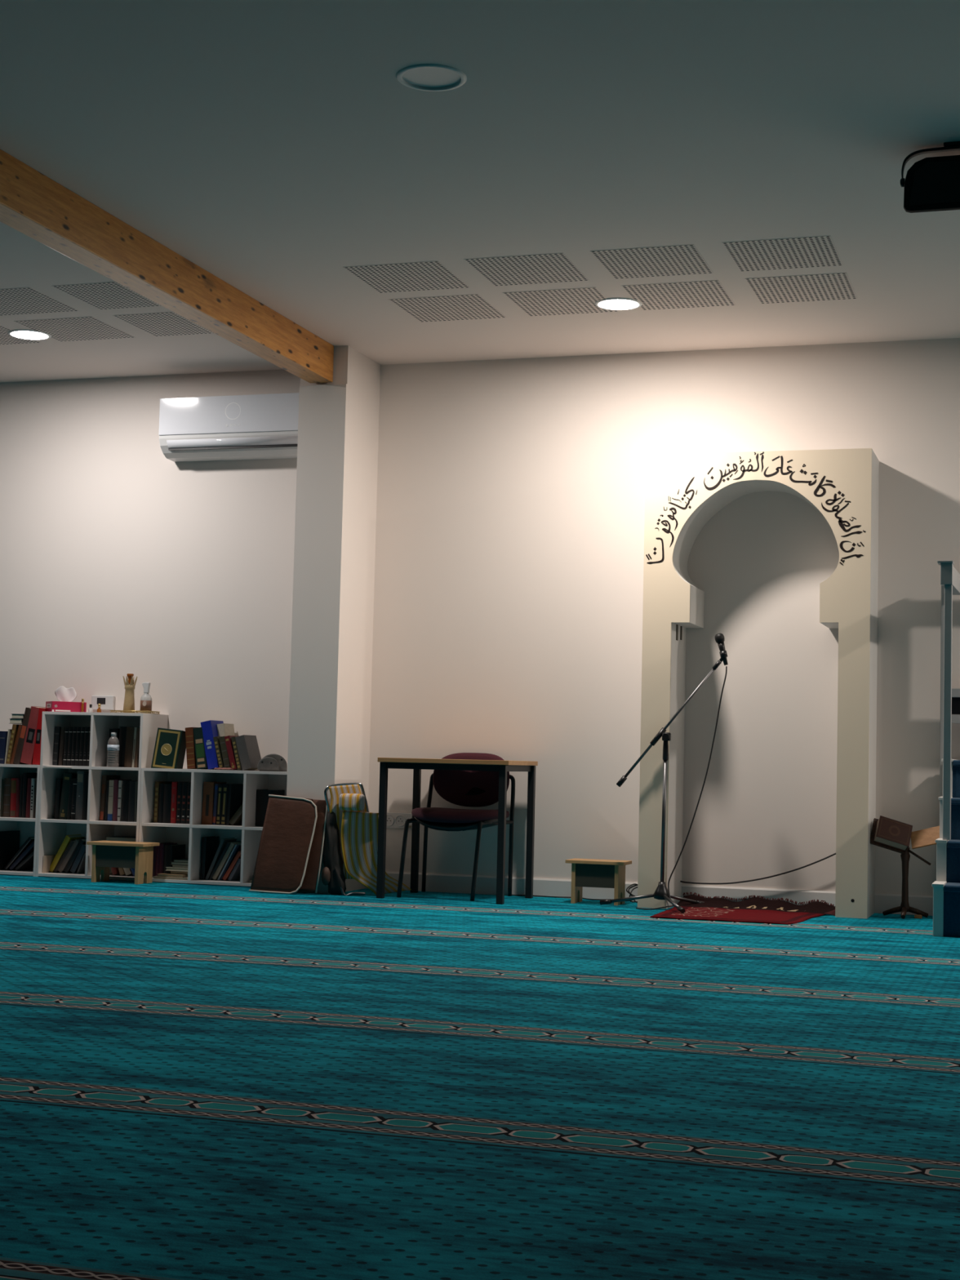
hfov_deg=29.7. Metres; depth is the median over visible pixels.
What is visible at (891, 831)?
print
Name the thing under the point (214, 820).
book
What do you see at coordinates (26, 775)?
book
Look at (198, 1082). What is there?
floor
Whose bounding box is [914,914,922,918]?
wood block
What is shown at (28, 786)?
book
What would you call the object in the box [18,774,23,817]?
book
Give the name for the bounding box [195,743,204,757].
print
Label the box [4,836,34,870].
book
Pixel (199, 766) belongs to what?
print
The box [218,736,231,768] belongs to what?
book
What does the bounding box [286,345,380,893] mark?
wall pillar
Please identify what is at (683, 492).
mihrab arch
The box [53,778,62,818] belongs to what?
book
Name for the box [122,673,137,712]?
bottle
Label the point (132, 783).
book
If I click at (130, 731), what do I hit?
book
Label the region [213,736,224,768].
book
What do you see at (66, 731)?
book
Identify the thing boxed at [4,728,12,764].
book
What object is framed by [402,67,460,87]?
diffuser
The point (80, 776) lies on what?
print
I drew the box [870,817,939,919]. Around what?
book stand
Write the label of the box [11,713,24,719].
book
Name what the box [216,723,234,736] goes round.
book
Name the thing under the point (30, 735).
print
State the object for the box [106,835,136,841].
book
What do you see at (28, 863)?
book
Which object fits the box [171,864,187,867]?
book
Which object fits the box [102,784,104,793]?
print
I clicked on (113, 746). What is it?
water bottle
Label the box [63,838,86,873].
book
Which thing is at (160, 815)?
book
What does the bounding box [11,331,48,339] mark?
diffuser
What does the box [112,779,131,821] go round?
book
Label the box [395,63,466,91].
recessed light
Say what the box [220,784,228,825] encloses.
book
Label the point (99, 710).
perfume bottle
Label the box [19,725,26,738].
print
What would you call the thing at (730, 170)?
ceiling
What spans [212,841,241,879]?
book
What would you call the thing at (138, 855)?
stool
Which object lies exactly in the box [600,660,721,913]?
microphone stand
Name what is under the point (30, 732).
print
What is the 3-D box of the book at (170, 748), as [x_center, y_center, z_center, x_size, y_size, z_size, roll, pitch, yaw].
[-1.788,0.636,10.450,0.180,0.257,0.113,0,-4,18]
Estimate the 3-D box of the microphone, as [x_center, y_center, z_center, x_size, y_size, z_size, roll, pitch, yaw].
[1.235,0.048,9.269,0.070,0.165,0.049,0,-4,18]
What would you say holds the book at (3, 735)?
on the cube shelf at (28, 827)
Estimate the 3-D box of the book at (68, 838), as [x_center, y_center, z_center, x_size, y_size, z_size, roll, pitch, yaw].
[-2.445,1.261,10.715,0.139,0.221,0.169,0,-4,18]
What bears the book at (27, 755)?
on the cube shelf at (28, 827)
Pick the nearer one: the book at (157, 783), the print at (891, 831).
the print at (891, 831)
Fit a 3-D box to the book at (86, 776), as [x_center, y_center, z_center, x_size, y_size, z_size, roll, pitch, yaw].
[-2.286,0.924,10.689,0.038,0.269,0.169,0,-4,18]
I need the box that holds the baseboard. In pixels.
[32,868,933,915]
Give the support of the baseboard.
attached to the wall
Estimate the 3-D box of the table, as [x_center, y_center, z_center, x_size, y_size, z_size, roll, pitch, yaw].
[-0.122,1.012,9.717,0.726,0.741,0.550,0,-4,18]
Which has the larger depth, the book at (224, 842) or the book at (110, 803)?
the book at (110, 803)
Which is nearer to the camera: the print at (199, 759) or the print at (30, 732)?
the print at (199, 759)
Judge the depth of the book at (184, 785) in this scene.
10.41 m
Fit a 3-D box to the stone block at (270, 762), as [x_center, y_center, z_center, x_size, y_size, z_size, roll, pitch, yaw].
[-1.178,0.695,10.285,0.166,0.098,0.150,2,-4,-6]
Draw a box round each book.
[0,731,8,764]
[0,779,4,817]
[2,777,11,817]
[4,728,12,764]
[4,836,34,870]
[5,724,20,764]
[8,718,22,724]
[8,840,34,870]
[9,724,22,764]
[9,777,20,817]
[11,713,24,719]
[13,707,31,764]
[14,850,34,871]
[15,778,20,817]
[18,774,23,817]
[20,706,45,764]
[22,773,37,817]
[25,777,31,817]
[30,777,36,817]
[32,707,48,764]
[33,778,36,817]
[43,766,71,768]
[49,834,84,872]
[52,726,64,765]
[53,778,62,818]
[53,840,75,872]
[57,839,79,872]
[58,726,65,765]
[58,773,77,819]
[62,726,69,765]
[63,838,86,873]
[66,726,72,765]
[66,778,73,819]
[70,844,85,873]
[71,726,76,765]
[71,778,77,819]
[74,726,80,765]
[75,771,88,819]
[76,853,85,873]
[78,726,84,765]
[82,726,88,766]
[82,773,88,819]
[86,726,90,766]
[99,775,119,820]
[103,780,109,820]
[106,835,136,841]
[107,780,113,821]
[108,728,113,739]
[111,866,119,875]
[112,728,120,767]
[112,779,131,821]
[117,780,123,821]
[118,726,131,767]
[118,867,125,875]
[120,780,129,821]
[123,867,132,875]
[124,726,134,767]
[127,780,137,822]
[130,867,134,875]
[131,727,137,767]
[133,727,139,767]
[133,781,137,822]
[137,726,140,767]
[151,727,186,773]
[152,842,163,877]
[153,781,172,822]
[153,875,187,879]
[155,842,172,875]
[156,873,187,877]
[157,783,164,822]
[159,842,177,873]
[162,783,171,822]
[164,844,185,873]
[165,866,187,871]
[170,782,177,823]
[170,871,187,874]
[171,862,188,865]
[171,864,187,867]
[173,857,188,862]
[176,782,191,823]
[180,782,187,823]
[185,727,196,768]
[186,782,191,823]
[193,727,208,768]
[200,720,223,769]
[200,835,218,879]
[201,782,226,824]
[205,837,236,879]
[208,840,240,879]
[212,783,228,824]
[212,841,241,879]
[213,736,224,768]
[215,784,222,825]
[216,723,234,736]
[217,844,241,879]
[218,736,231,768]
[219,844,241,880]
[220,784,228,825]
[222,850,240,880]
[224,735,238,769]
[226,783,243,825]
[227,857,240,880]
[228,804,242,825]
[231,736,242,770]
[235,734,261,770]
[255,789,284,826]
[873,815,912,851]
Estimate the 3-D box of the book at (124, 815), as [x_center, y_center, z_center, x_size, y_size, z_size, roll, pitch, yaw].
[-2.038,0.942,10.608,0.049,0.236,0.169,0,-4,18]
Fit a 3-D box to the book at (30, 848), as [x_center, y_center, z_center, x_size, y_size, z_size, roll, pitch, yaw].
[-2.681,1.281,10.789,0.173,0.179,0.169,0,-4,18]
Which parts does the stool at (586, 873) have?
leg panel, leg panel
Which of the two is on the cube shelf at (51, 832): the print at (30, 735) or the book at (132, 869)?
the book at (132, 869)
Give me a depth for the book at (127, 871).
10.49 m
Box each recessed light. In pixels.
[7,328,51,340]
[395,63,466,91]
[595,297,642,310]
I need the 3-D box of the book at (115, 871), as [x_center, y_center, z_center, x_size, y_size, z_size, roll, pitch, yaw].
[-2.100,1.346,10.598,0.043,0.052,0.169,0,-4,18]
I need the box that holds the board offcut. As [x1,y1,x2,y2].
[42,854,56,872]
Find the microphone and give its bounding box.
[714,633,728,665]
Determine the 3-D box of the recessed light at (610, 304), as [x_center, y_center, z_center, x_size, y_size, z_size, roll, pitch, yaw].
[0.683,-1.664,8.932,0.236,0.024,0.236,0,-4,18]
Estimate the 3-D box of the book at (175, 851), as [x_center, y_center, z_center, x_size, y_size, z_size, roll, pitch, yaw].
[-1.770,1.280,10.497,0.051,0.187,0.169,0,-4,18]
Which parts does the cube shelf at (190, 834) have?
panel, cloth strip, panel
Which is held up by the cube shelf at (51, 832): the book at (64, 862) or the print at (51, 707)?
the book at (64, 862)
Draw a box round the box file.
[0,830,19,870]
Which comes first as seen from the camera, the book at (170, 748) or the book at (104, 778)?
the book at (170, 748)
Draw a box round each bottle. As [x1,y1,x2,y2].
[88,704,93,712]
[97,703,101,712]
[106,732,119,767]
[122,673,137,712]
[140,682,151,712]
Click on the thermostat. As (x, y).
(107, 702)
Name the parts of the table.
leg, leg, apron frame, leg, leg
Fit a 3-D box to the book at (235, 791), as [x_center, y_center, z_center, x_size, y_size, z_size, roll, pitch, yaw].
[-1.408,0.944,10.406,0.026,0.235,0.169,0,-4,18]
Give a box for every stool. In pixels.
[86,840,159,884]
[564,857,631,905]
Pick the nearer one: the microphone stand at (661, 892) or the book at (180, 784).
the microphone stand at (661, 892)
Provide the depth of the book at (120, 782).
10.54 m
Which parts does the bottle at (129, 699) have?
crown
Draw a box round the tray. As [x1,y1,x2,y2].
[109,710,159,714]
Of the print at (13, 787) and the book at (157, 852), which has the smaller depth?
the book at (157, 852)
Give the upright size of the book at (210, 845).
0.242 m
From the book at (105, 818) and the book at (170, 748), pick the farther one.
the book at (105, 818)
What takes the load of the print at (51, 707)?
attached to the tissue box
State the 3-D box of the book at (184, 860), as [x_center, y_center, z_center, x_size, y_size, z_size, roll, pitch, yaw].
[-1.666,1.271,10.443,0.127,0.013,0.200,0,-4,18]
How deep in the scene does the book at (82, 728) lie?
10.64 m
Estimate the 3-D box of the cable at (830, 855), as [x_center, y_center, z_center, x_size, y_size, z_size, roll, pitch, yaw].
[1.479,1.192,9.533,0.858,0.213,0.024,0,-4,18]
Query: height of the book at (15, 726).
0.237 m
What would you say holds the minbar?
on the floor
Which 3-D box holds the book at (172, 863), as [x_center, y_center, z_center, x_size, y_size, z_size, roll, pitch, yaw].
[-1.673,1.285,10.444,0.142,0.015,0.200,0,-4,18]
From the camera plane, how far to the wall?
10.06 m
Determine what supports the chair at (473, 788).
on the floor
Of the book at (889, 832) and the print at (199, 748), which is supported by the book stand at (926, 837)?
the book at (889, 832)
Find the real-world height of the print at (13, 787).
0.076 m
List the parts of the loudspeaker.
knob, mounting plate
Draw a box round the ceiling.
[0,0,959,382]
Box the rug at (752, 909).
[649,892,835,924]
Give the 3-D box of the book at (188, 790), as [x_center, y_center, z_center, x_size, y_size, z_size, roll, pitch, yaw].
[-1.647,0.943,10.482,0.029,0.236,0.170,0,-4,18]
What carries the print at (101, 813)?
attached to the book at (104, 778)
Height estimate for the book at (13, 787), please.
0.230 m
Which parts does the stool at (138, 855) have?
leg panel, leg panel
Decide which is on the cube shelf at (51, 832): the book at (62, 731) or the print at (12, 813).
the book at (62, 731)
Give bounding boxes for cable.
[511,883,637,902]
[635,666,727,910]
[680,853,835,884]
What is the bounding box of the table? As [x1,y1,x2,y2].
[376,757,537,904]
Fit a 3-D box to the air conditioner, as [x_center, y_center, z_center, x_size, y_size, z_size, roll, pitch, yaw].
[-1.403,-1.238,10.579,0.945,0.342,0.213,0,-4,18]
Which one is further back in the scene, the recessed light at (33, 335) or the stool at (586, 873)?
the recessed light at (33, 335)
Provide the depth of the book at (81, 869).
10.60 m
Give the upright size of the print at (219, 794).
0.120 m
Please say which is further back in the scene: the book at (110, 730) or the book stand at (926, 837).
the book at (110, 730)
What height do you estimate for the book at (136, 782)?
0.235 m
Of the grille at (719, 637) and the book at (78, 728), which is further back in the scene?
the book at (78, 728)
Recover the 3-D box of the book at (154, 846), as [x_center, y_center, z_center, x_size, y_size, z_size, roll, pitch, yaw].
[-1.856,1.277,10.525,0.033,0.193,0.169,0,-4,18]
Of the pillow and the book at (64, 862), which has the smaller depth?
the pillow
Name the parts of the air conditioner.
panel, casing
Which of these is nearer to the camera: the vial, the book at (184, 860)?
the book at (184, 860)
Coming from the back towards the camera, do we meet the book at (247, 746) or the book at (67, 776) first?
the book at (67, 776)
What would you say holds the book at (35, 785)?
on the cube shelf at (28, 827)
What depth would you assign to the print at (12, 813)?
10.75 m
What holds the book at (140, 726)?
on the cube shelf at (51, 832)
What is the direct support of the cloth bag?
on the floor
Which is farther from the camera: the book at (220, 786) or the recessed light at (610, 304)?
the book at (220, 786)
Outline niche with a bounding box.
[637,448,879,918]
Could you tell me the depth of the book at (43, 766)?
10.53 m
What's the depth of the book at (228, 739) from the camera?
10.33 m
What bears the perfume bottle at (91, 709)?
on the cube shelf at (51, 832)
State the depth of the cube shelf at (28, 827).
10.79 m
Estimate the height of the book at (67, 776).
0.271 m
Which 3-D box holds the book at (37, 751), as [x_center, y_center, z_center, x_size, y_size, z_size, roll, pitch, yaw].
[-2.579,0.573,10.767,0.072,0.337,0.170,0,-4,18]
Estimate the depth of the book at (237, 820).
10.31 m
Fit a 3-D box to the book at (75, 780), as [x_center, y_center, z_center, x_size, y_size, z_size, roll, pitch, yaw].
[-2.358,0.939,10.710,0.036,0.240,0.170,0,-4,18]
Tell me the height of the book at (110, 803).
0.236 m
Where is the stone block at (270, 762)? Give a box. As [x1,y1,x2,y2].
[257,754,287,771]
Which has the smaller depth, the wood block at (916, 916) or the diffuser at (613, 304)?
the diffuser at (613, 304)
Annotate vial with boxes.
[80,698,84,711]
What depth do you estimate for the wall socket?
10.21 m
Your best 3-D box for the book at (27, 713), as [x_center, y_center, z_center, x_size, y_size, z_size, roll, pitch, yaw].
[-2.683,0.573,10.800,0.109,0.338,0.170,0,-4,18]
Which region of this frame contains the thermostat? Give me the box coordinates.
[91,695,115,710]
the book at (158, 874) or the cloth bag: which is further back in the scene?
the book at (158, 874)
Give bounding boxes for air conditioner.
[158,392,298,462]
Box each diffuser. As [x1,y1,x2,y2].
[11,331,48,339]
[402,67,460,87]
[598,299,638,309]
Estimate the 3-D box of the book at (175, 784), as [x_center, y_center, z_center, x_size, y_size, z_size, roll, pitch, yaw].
[-1.740,0.942,10.512,0.033,0.237,0.170,0,-4,18]
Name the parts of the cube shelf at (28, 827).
panel, panel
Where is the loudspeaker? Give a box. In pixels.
[900,141,959,213]
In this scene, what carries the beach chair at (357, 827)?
on the floor
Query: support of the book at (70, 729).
on the cube shelf at (51, 832)
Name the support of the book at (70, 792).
on the cube shelf at (51, 832)
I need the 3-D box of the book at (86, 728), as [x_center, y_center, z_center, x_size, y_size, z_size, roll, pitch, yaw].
[-2.291,0.630,10.712,0.030,0.231,0.170,0,-4,18]
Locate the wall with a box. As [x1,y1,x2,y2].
[0,337,959,895]
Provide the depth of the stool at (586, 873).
9.52 m
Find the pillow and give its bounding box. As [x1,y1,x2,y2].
[338,793,364,810]
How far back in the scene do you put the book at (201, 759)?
10.38 m
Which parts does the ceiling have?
perforated panel, perforated panel, perforated panel, perforated panel, perforated panel, perforated panel, perforated panel, perforated panel, perforated panel, perforated panel, perforated panel, perforated panel, perforated panel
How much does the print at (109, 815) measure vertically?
0.040 m
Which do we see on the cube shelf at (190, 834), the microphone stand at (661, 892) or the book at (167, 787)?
the book at (167, 787)
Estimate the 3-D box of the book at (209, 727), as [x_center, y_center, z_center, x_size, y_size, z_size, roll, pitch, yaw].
[-1.525,0.606,10.447,0.122,0.282,0.170,0,-4,18]
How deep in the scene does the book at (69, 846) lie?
10.62 m
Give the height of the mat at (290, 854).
0.526 m
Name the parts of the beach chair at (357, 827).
frame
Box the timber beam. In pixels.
[0,149,333,382]
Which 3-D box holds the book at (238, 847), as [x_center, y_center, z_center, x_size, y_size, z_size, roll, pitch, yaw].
[-1.403,1.273,10.374,0.111,0.202,0.151,0,-4,18]
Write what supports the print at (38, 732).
attached to the book at (37, 751)
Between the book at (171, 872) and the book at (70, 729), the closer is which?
the book at (171, 872)
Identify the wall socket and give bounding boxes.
[386,812,412,828]
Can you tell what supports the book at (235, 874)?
on the cube shelf at (190, 834)
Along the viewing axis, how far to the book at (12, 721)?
10.74 m
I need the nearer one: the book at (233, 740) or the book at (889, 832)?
the book at (889, 832)
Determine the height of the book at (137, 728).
0.233 m
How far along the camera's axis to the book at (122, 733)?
10.56 m
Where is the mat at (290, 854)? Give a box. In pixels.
[248,794,327,893]
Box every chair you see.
[324,782,411,895]
[396,752,515,901]
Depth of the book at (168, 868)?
10.35 m
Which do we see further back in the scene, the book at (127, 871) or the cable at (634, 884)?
the book at (127, 871)
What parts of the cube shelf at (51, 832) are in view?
panel, panel, panel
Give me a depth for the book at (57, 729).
10.69 m
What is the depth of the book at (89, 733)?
10.62 m
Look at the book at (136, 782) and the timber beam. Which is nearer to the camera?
the timber beam
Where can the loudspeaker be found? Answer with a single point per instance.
(932, 184)
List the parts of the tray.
plate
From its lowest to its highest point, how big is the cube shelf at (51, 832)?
0.962 m
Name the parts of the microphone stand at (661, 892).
leg, leg, leg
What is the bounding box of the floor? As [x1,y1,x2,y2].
[0,874,959,1279]
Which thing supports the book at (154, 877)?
on the cube shelf at (190, 834)
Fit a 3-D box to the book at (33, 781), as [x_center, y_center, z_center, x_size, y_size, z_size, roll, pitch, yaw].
[-2.625,0.941,10.796,0.022,0.233,0.170,0,-4,18]
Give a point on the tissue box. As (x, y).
(65, 695)
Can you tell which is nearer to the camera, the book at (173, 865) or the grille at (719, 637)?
the grille at (719, 637)
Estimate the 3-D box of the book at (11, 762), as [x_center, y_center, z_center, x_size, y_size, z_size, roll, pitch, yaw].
[-2.725,0.625,10.810,0.071,0.234,0.169,0,-4,18]
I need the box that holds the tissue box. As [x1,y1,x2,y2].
[45,685,86,711]
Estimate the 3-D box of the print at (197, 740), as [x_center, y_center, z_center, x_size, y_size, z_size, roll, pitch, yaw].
[-1.611,0.580,10.389,0.047,0.029,0.002,0,-4,18]
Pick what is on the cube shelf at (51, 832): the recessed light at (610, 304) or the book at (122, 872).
the book at (122, 872)
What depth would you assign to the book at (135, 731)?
10.54 m
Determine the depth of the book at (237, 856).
10.30 m
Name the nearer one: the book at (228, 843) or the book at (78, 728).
the book at (228, 843)
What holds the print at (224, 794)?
on the book at (224, 797)
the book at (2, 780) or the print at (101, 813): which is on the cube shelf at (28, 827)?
the book at (2, 780)
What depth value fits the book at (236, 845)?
10.31 m
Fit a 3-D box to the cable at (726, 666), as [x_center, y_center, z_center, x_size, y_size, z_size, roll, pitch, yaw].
[1.029,0.753,9.242,0.431,1.247,0.113,2,-4,-5]
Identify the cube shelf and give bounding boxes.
[0,764,39,876]
[35,711,168,880]
[138,767,287,886]
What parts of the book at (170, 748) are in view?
gold frame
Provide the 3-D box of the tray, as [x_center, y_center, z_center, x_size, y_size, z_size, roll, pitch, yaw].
[-2.017,0.422,10.589,0.244,0.016,0.160,0,-4,18]
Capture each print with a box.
[9,810,15,816]
[10,780,16,793]
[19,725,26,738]
[26,728,35,743]
[27,732,33,740]
[35,728,41,743]
[46,703,70,711]
[77,773,83,782]
[99,811,103,819]
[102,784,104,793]
[107,813,112,821]
[195,738,202,743]
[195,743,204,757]
[197,757,204,761]
[197,764,204,768]
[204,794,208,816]
[217,793,220,814]
[222,793,225,814]
[878,817,910,844]
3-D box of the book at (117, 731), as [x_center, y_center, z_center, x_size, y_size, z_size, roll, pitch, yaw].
[-2.108,0.634,10.653,0.035,0.225,0.170,0,-4,18]
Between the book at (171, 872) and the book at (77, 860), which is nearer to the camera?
the book at (171, 872)
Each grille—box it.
[714,633,724,643]
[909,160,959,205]
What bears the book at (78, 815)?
on the cube shelf at (51, 832)
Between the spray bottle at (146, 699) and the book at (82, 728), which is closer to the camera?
the spray bottle at (146, 699)
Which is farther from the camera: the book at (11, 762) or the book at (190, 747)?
the book at (11, 762)
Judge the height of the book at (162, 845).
0.194 m
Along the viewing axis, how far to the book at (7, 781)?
10.77 m
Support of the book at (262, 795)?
on the cube shelf at (190, 834)
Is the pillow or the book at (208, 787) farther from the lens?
the book at (208, 787)
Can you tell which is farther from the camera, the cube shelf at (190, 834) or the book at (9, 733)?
the book at (9, 733)
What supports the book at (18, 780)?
on the cube shelf at (28, 827)
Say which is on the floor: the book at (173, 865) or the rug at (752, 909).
the rug at (752, 909)
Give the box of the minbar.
[931,560,959,937]
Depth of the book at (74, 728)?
10.66 m
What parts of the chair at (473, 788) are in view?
leg, leg, seat, seat frame, backrest, leg, leg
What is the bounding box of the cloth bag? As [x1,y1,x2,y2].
[321,810,346,894]

